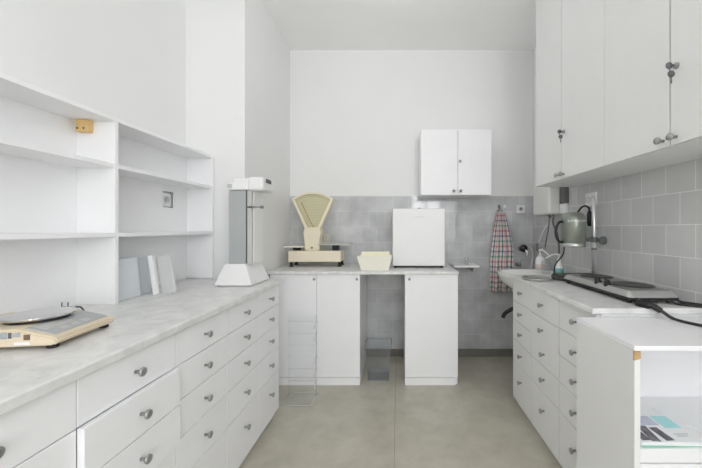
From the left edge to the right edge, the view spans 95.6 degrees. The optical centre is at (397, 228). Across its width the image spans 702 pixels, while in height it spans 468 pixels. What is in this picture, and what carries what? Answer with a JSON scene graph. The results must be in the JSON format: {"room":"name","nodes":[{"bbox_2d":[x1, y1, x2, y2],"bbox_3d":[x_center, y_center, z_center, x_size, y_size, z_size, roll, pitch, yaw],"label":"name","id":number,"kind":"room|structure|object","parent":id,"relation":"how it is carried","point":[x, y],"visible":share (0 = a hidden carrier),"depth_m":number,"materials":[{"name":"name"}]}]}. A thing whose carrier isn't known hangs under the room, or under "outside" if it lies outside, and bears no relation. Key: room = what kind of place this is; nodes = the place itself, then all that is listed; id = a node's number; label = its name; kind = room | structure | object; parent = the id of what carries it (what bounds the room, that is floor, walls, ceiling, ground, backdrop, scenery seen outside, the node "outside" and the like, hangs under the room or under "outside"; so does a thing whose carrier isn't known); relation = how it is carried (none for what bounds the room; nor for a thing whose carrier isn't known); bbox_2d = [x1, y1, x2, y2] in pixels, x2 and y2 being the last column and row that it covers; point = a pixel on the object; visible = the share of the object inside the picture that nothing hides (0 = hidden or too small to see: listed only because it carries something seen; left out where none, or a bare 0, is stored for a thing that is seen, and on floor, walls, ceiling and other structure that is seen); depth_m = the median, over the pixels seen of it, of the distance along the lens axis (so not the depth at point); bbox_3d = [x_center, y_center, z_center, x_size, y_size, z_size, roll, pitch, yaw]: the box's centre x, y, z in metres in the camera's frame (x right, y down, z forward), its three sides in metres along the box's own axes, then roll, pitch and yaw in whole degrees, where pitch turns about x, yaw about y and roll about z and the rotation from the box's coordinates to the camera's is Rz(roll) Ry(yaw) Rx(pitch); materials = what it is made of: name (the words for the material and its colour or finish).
{"room":"pharmacy","nodes":[
{"label":"pharmacy","id":0,"kind":"room"},
{"bbox_2d":[0,0,289,278],"bbox_3d":[-1.383,-0.255,-0.060,0.655,2.990,6.680,0,0,0],"label":"wall","id":1,"kind":"structure","parent":0,"point":[211,77],"depth_m":2.17,"materials":[{"name":"white paint"}]},
{"bbox_2d":[163,193,170,207],"bbox_3d":[-1.454,-0.183,1.977,0.012,0.100,0.090,0,0,0],"label":"wall socket","id":2,"kind":"object","parent":1,"relation":"attached to","point":[166,196],"visible":0.87,"depth_m":1.98,"materials":[{"name":"white plastic"}]},
{"bbox_2d":[260,0,535,49],"bbox_3d":[-0.070,-1.800,-0.060,3.380,0.100,6.880,0,0,0],"label":"ceiling","id":3,"kind":"structure","parent":0,"point":[302,24],"depth_m":2.70,"materials":[{"name":"paint"}]},
{"bbox_2d":[239,356,561,467],"bbox_3d":[-0.070,1.279,-0.060,3.380,0.081,6.880,0,0,0],"label":"floor","id":4,"kind":"structure","parent":0,"point":[382,421],"depth_m":1.99,"materials":[{"name":"beige plastic"}]},
{"bbox_2d":[0,381,75,467],"bbox_3d":[-1.093,0.805,0.606,0.648,0.870,0.351,0,0,0],"label":"base cabinet","id":5,"kind":"object","parent":4,"relation":"on","point":[40,433],"visible":0.87,"depth_m":0.71,"materials":[{"name":"white laminate"}]},
{"bbox_2d":[0,279,282,415],"bbox_3d":[-1.117,0.353,1.266,0.677,0.031,1.732,0,0,0],"label":"countertop","id":6,"kind":"structure","parent":5,"relation":"on","point":[28,374],"depth_m":0.98,"materials":[{"name":"stone"}]},
{"bbox_2d":[0,307,114,348],"bbox_3d":[-1.127,0.300,0.968,0.318,0.076,0.223,0,0,-8],"label":"scale","id":7,"kind":"object","parent":6,"relation":"on","point":[48,327],"visible":1,"depth_m":0.93,"materials":[{"name":"beige plastic"}]},
{"bbox_2d":[23,335,29,339],"bbox_3d":[-1.025,0.299,0.870,0.015,0.015,0.001,0,0,-8],"label":"button","id":8,"kind":"object","parent":7,"relation":"attached to","point":[25,337],"depth_m":0.87,"materials":[{"name":"brown plastic"}]},
{"bbox_2d":[61,302,84,310],"bbox_3d":[-1.313,0.321,1.258,0.085,0.035,0.222,0,0,-42],"label":"plug","id":9,"kind":"object","parent":6,"relation":"on","point":[82,308],"visible":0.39,"depth_m":1.31,"materials":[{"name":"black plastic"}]},
{"bbox_2d":[0,72,213,314],"bbox_3d":[-1.355,-0.081,1.423,0.180,0.838,1.485,0,0,0],"label":"shelf unit","id":10,"kind":"object","parent":6,"relation":"on","point":[82,187],"visible":0.97,"depth_m":1.41,"materials":[{"name":"white wood"}]},
{"bbox_2d":[118,257,140,300],"bbox_3d":[-1.313,0.240,1.512,0.027,0.194,0.165,0,0,0],"label":"glass panel","id":11,"kind":"object","parent":6,"relation":"on","point":[128,272],"visible":0.56,"depth_m":1.53,"materials":[{"name":"glass"}]},
{"bbox_2d":[122,256,150,294],"bbox_3d":[-1.329,0.240,1.578,0.027,0.194,0.200,0,0,0],"label":"glass panel","id":12,"kind":"object","parent":6,"relation":"on","point":[143,269],"visible":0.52,"depth_m":1.64,"materials":[{"name":"glass"}]},
{"bbox_2d":[148,255,159,294],"bbox_3d":[-1.257,0.237,1.621,0.049,0.204,0.020,0,0,-3],"label":"board","id":13,"kind":"object","parent":6,"relation":"on","point":[151,259],"visible":1,"depth_m":1.61,"materials":[{"name":"plastic"}]},
{"bbox_2d":[156,255,176,293],"bbox_3d":[-1.209,0.238,1.646,0.111,0.208,0.012,0,0,8],"label":"panel","id":14,"kind":"object","parent":6,"relation":"on","point":[165,265],"visible":0.9,"depth_m":1.64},
{"bbox_2d":[215,177,273,285],"bbox_3d":[-0.950,0.009,1.987,0.268,0.658,0.266,0,0,0],"label":"instrument","id":15,"kind":"object","parent":6,"relation":"on","point":[245,267],"visible":1,"depth_m":1.93,"materials":[{"name":"white plastic"}]},
{"bbox_2d":[74,334,179,467],"bbox_3d":[-1.084,0.805,0.956,0.666,0.870,0.347,0,0,0],"label":"drawers","id":16,"kind":"object","parent":4,"relation":"on","point":[128,409],"visible":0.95,"depth_m":0.93,"materials":[{"name":"white laminate"}]},
{"bbox_2d":[170,310,226,467],"bbox_3d":[-1.093,0.805,1.301,0.648,0.870,0.341,0,0,0],"label":"base cabinet","id":17,"kind":"object","parent":4,"relation":"on","point":[201,348],"visible":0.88,"depth_m":1.29,"materials":[{"name":"white laminate"}]},
{"bbox_2d":[226,295,258,467],"bbox_3d":[-1.093,0.805,1.639,0.648,0.870,0.332,0,0,0],"label":"base cabinet","id":18,"kind":"object","parent":4,"relation":"on","point":[242,335],"visible":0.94,"depth_m":1.61,"materials":[{"name":"white laminate"}]},
{"bbox_2d":[255,285,278,442],"bbox_3d":[-1.093,0.805,1.958,0.648,0.870,0.304,0,0,0],"label":"base cabinet","id":19,"kind":"object","parent":4,"relation":"on","point":[268,315],"visible":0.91,"depth_m":1.94,"materials":[{"name":"white laminate"}]},
{"bbox_2d":[281,321,317,405],"bbox_3d":[-0.712,0.940,2.295,0.216,0.600,0.186,0,0,0],"label":"acrylic stand","id":20,"kind":"object","parent":4,"relation":"on","point":[316,321],"visible":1,"depth_m":2.31,"materials":[{"name":"clear plastic"}]},
{"bbox_2d":[270,275,366,384],"bbox_3d":[-0.659,0.800,2.776,0.714,0.880,0.568,0,0,0],"label":"base cabinet","id":21,"kind":"object","parent":4,"relation":"on","point":[338,303],"visible":0.77,"depth_m":2.50,"materials":[{"name":"white laminate"}]},
{"bbox_2d":[266,263,458,274],"bbox_3d":[-0.286,0.347,2.775,1.531,0.024,0.594,0,0,0],"label":"countertop","id":22,"kind":"structure","parent":21,"relation":"on","point":[302,268],"depth_m":2.54,"materials":[{"name":"stone"}]},
{"bbox_2d":[284,192,352,266],"bbox_3d":[-0.714,0.001,2.873,0.581,0.668,0.215,0,0,0],"label":"scale","id":23,"kind":"object","parent":22,"relation":"on","point":[313,208],"visible":0.99,"depth_m":2.83,"materials":[{"name":"beige metal"}]},
{"bbox_2d":[357,255,391,269],"bbox_3d":[-0.189,0.278,2.615,0.282,0.115,0.170,0,0,0],"label":"plastic basket","id":24,"kind":"object","parent":22,"relation":"on","point":[365,262],"visible":0.98,"depth_m":2.54,"materials":[{"name":"beige plastic"}]},
{"bbox_2d":[361,252,389,267],"bbox_3d":[-0.188,0.259,2.637,0.233,0.143,0.074,0,0,-1],"label":"paper stack","id":25,"kind":"object","parent":24,"relation":"in","point":[362,253],"visible":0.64,"depth_m":2.61,"materials":[{"name":"beige paper"}]},
{"bbox_2d":[393,208,444,267],"bbox_3d":[0.179,0.076,2.883,0.452,0.518,0.356,0,0,0],"label":"mini fridge","id":26,"kind":"object","parent":22,"relation":"on","point":[418,234],"visible":1,"depth_m":2.71,"materials":[{"name":"white plastic"}]},
{"bbox_2d":[404,275,457,384],"bbox_3d":[0.266,0.800,2.776,0.419,0.880,0.568,0,0,0],"label":"base cabinet","id":27,"kind":"object","parent":4,"relation":"on","point":[430,301],"visible":0.9,"depth_m":2.50,"materials":[{"name":"white laminate"}]},
{"bbox_2d":[513,280,535,428],"bbox_3d":[1.045,0.797,2.102,0.498,0.885,0.311,0,0,0],"label":"base cabinet","id":28,"kind":"object","parent":4,"relation":"on","point":[522,337],"visible":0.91,"depth_m":2.08,"materials":[{"name":"white laminate"}]},
{"bbox_2d":[530,287,562,467],"bbox_3d":[1.041,0.797,1.777,0.506,0.885,0.337,0,0,0],"label":"base cabinet","id":29,"kind":"object","parent":4,"relation":"on","point":[544,308],"visible":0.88,"depth_m":1.75,"materials":[{"name":"white laminate"}]},
{"bbox_2d":[560,300,701,467],"bbox_3d":[1.045,0.797,1.459,0.498,0.885,0.297,0,0,0],"label":"base cabinet","id":30,"kind":"object","parent":4,"relation":"on","point":[569,313],"visible":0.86,"depth_m":1.51,"materials":[{"name":"white laminate"}]},
{"bbox_2d":[510,275,701,313],"bbox_3d":[1.058,0.341,1.787,0.509,0.026,0.970,0,0,0],"label":"countertop","id":31,"kind":"structure","parent":30,"relation":"on","point":[589,300],"depth_m":1.45,"materials":[{"name":"stone"}]},
{"bbox_2d":[522,275,552,280],"bbox_3d":[0.902,0.321,2.045,0.184,0.013,0.184,0,0,0],"label":"metal dish","id":32,"kind":"object","parent":31,"relation":"on","point":[527,277],"visible":1,"depth_m":2.06,"materials":[{"name":"metal"}]},
{"bbox_2d":[551,201,606,280],"bbox_3d":[1.156,0.075,2.045,0.330,0.505,0.219,0,0,0],"label":"mixer","id":33,"kind":"object","parent":31,"relation":"on","point":[574,231],"visible":0.97,"depth_m":1.99,"materials":[{"name":"metal"}]},
{"bbox_2d":[563,274,701,326],"bbox_3d":[1.159,0.305,1.473,0.297,0.114,0.944,0,0,0],"label":"hotplate","id":34,"kind":"object","parent":31,"relation":"on","point":[642,294],"visible":1,"depth_m":1.43,"materials":[{"name":"white metal"}]},
{"bbox_2d":[563,278,678,300],"bbox_3d":[1.125,0.309,1.660,0.224,0.014,0.570,0,0,0],"label":"tray","id":35,"kind":"object","parent":34,"relation":"on","point":[627,296],"depth_m":1.41,"materials":[{"name":"plastic"}]},
{"bbox_2d":[577,317,701,467],"bbox_3d":[1.022,0.801,1.136,0.579,0.877,0.320,0,0,0],"label":"base cabinet","id":36,"kind":"object","parent":4,"relation":"on","point":[627,367],"visible":0.98,"depth_m":1.14,"materials":[{"name":"white laminate"}]},
{"bbox_2d":[640,397,701,462],"bbox_3d":[1.023,0.707,1.135,0.539,0.044,0.306,0,0,0],"label":"shelf","id":37,"kind":"object","parent":36,"relation":"attached to","point":[679,454],"depth_m":0.98,"materials":[{"name":"white laminate"}]},
{"bbox_2d":[641,445,701,447],"bbox_3d":[0.871,0.683,1.060,0.212,0.003,0.148,0,0,-2],"label":"magazine","id":38,"kind":"object","parent":36,"relation":"on","point":[643,446],"visible":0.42,"depth_m":0.99,"materials":[{"name":"paper"}]},
{"bbox_2d":[640,442,701,445],"bbox_3d":[0.872,0.678,1.066,0.212,0.006,0.155,0,0,1],"label":"magazine","id":39,"kind":"object","parent":38,"relation":"on","point":[640,442],"visible":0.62,"depth_m":0.99,"materials":[{"name":"white paper"}]},
{"bbox_2d":[640,413,701,443],"bbox_3d":[0.872,0.672,1.068,0.212,0.005,0.158,0,0,0],"label":"magazine","id":40,"kind":"object","parent":39,"relation":"on","point":[655,428],"visible":0.64,"depth_m":1.04,"materials":[{"name":"white paper"}]},
{"bbox_2d":[640,431,650,439],"bbox_3d":[0.788,0.670,1.044,0.028,0.001,0.088,0,0,-4],"label":"photo","id":41,"kind":"object","parent":40,"relation":"on","point":[644,435],"depth_m":1.02},
{"bbox_2d":[640,416,657,424],"bbox_3d":[0.857,0.670,1.102,0.070,0.001,0.052,0,0,0],"label":"photo","id":42,"kind":"object","parent":40,"relation":"on","point":[644,420],"depth_m":1.10},
{"bbox_2d":[640,425,661,441],"bbox_3d":[0.822,0.670,1.034,0.038,0.001,0.083,0,0,0],"label":"photo","id":43,"kind":"object","parent":40,"relation":"on","point":[647,432],"depth_m":1.03},
{"bbox_2d":[649,427,673,440],"bbox_3d":[0.862,0.670,1.031,0.028,0.001,0.066,0,0,-5],"label":"photo","id":44,"kind":"object","parent":40,"relation":"on","point":[660,433],"depth_m":1.03},
{"bbox_2d":[652,402,701,431],"bbox_3d":[1.060,0.683,1.130,0.120,0.003,0.200,0,0,-20],"label":"envelope","id":45,"kind":"object","parent":36,"relation":"on","point":[686,416],"visible":1,"depth_m":1.16,"materials":[{"name":"white paper"}]},
{"bbox_2d":[290,50,532,348],"bbox_3d":[0.158,-0.255,3.177,2.825,2.990,0.206,0,0,0],"label":"wall","id":46,"kind":"structure","parent":0,"point":[358,118],"depth_m":3.08,"materials":[{"name":"white paint"}]},
{"bbox_2d":[367,349,512,355],"bbox_3d":[0.130,1.204,3.068,2.369,0.072,0.012,0,0,0],"label":"baseboard","id":47,"kind":"structure","parent":46,"relation":"attached to","point":[370,352],"depth_m":3.06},
{"bbox_2d":[419,130,490,197],"bbox_3d":[0.514,-0.589,2.915,0.622,0.578,0.318,0,0,0],"label":"upper cabinet","id":48,"kind":"object","parent":46,"relation":"attached to","point":[452,163],"visible":1,"depth_m":2.78,"materials":[{"name":"white laminate"}]},
{"bbox_2d":[450,263,478,271],"bbox_3d":[0.625,0.367,2.966,0.230,0.068,0.215,0,0,0],"label":"wall ledge","id":49,"kind":"object","parent":46,"relation":"attached to","point":[471,266],"visible":0.96,"depth_m":2.88,"materials":[{"name":"white plastic"}]},
{"bbox_2d":[516,205,524,212],"bbox_3d":[1.195,-0.195,3.067,0.082,0.082,0.014,0,0,0],"label":"wall socket","id":50,"kind":"object","parent":46,"relation":"attached to","point":[519,208],"visible":1,"depth_m":3.06,"materials":[{"name":"white plastic"}]},
{"bbox_2d":[518,245,533,268],"bbox_3d":[1.205,0.251,2.916,0.102,0.205,0.316,0,0,0],"label":"tap","id":51,"kind":"object","parent":46,"relation":"attached to","point":[523,248],"visible":1,"depth_m":2.99,"materials":[{"name":"silver metal"}]},
{"bbox_3d":[0.985,-0.213,3.054,0.028,0.045,0.039,0,0,0],"label":"wall hook","id":52,"kind":"object","parent":46,"relation":"attached to","visible":0},
{"bbox_2d":[490,208,513,291],"bbox_3d":[0.997,0.196,3.030,0.216,0.804,0.061,0,0,0],"label":"dish towel","id":53,"kind":"object","parent":52,"relation":"hanging from","point":[501,257],"visible":0.85,"depth_m":3.03,"materials":[{"name":"fabric"}]},
{"bbox_2d":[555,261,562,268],"bbox_3d":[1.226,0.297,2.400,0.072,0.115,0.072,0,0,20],"label":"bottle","id":54,"kind":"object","parent":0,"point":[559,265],"depth_m":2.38,"materials":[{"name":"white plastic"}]},
{"bbox_2d":[533,47,701,303],"bbox_3d":[1.442,-0.255,-0.060,0.256,2.990,6.680,0,0,0],"label":"wall","id":55,"kind":"structure","parent":0,"point":[650,221],"depth_m":1.69,"materials":[{"name":"white tile"}]},
{"bbox_2d":[497,269,553,318],"bbox_3d":[1.071,0.549,2.560,0.482,0.387,0.490,0,0,0],"label":"basin","id":56,"kind":"object","parent":55,"relation":"attached to","point":[504,274],"visible":0.4,"depth_m":2.69,"materials":[{"name":"white ceramic"}]},
{"bbox_2d":[535,250,548,271],"bbox_3d":[1.196,0.264,2.602,0.075,0.182,0.135,0,0,-20],"label":"soap bottle","id":57,"kind":"object","parent":56,"relation":"on","point":[539,261],"visible":0.99,"depth_m":2.60,"materials":[{"name":"white plastic"}]},
{"bbox_2d":[545,254,563,272],"bbox_3d":[1.197,0.271,2.410,0.134,0.168,0.073,0,0,20],"label":"soap bottle","id":58,"kind":"object","parent":56,"relation":"on","point":[559,268],"visible":0.71,"depth_m":2.38,"materials":[{"name":"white plastic"}]},
{"bbox_2d":[536,243,543,251],"bbox_3d":[1.284,0.166,2.860,0.060,0.082,0.044,0,0,0],"label":"angle valve","id":59,"kind":"object","parent":55,"relation":"attached to","point":[537,248],"visible":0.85,"depth_m":2.85,"materials":[{"name":"silver metal"}]},
{"bbox_2d":[533,170,559,253],"bbox_3d":[1.260,-0.110,2.670,0.108,0.820,0.300,0,0,0],"label":"water heater","id":60,"kind":"object","parent":55,"relation":"attached to","point":[546,200],"visible":0.73,"depth_m":2.59,"materials":[{"name":"plastic"}]},
{"bbox_2d":[560,203,568,213],"bbox_3d":[1.297,-0.160,2.462,0.032,0.076,0.084,0,0,0],"label":"junction box","id":61,"kind":"object","parent":55,"relation":"attached to","point":[564,208],"visible":0.94,"depth_m":2.43,"materials":[{"name":"white plastic"}]},
{"bbox_2d":[560,187,568,203],"bbox_3d":[1.299,-0.430,2.462,0.030,0.460,0.085,0,0,0],"label":"electrical box","id":62,"kind":"object","parent":55,"relation":"attached to","point":[564,191],"visible":0.42,"depth_m":2.43,"materials":[{"name":"grey plastic"}]},
{"bbox_2d":[586,192,596,205],"bbox_3d":[1.307,-0.200,2.132,0.014,0.092,0.116,0,0,0],"label":"wall socket","id":63,"kind":"object","parent":55,"relation":"attached to","point":[590,197],"visible":0.91,"depth_m":2.13,"materials":[{"name":"white plastic"}]},
{"bbox_2d":[536,0,664,186],"bbox_3d":[1.141,-0.999,1.928,0.344,1.382,0.765,0,0,0],"label":"upper cabinet","id":64,"kind":"object","parent":55,"relation":"attached to","point":[569,33],"visible":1,"depth_m":1.87,"materials":[{"name":"white laminate"}]},
{"bbox_2d":[604,0,701,165],"bbox_3d":[1.141,-0.999,1.167,0.344,1.382,0.754,0,0,0],"label":"upper cabinet","id":65,"kind":"object","parent":55,"relation":"attached to","point":[653,48],"visible":1,"depth_m":1.26,"materials":[{"name":"white laminate"}]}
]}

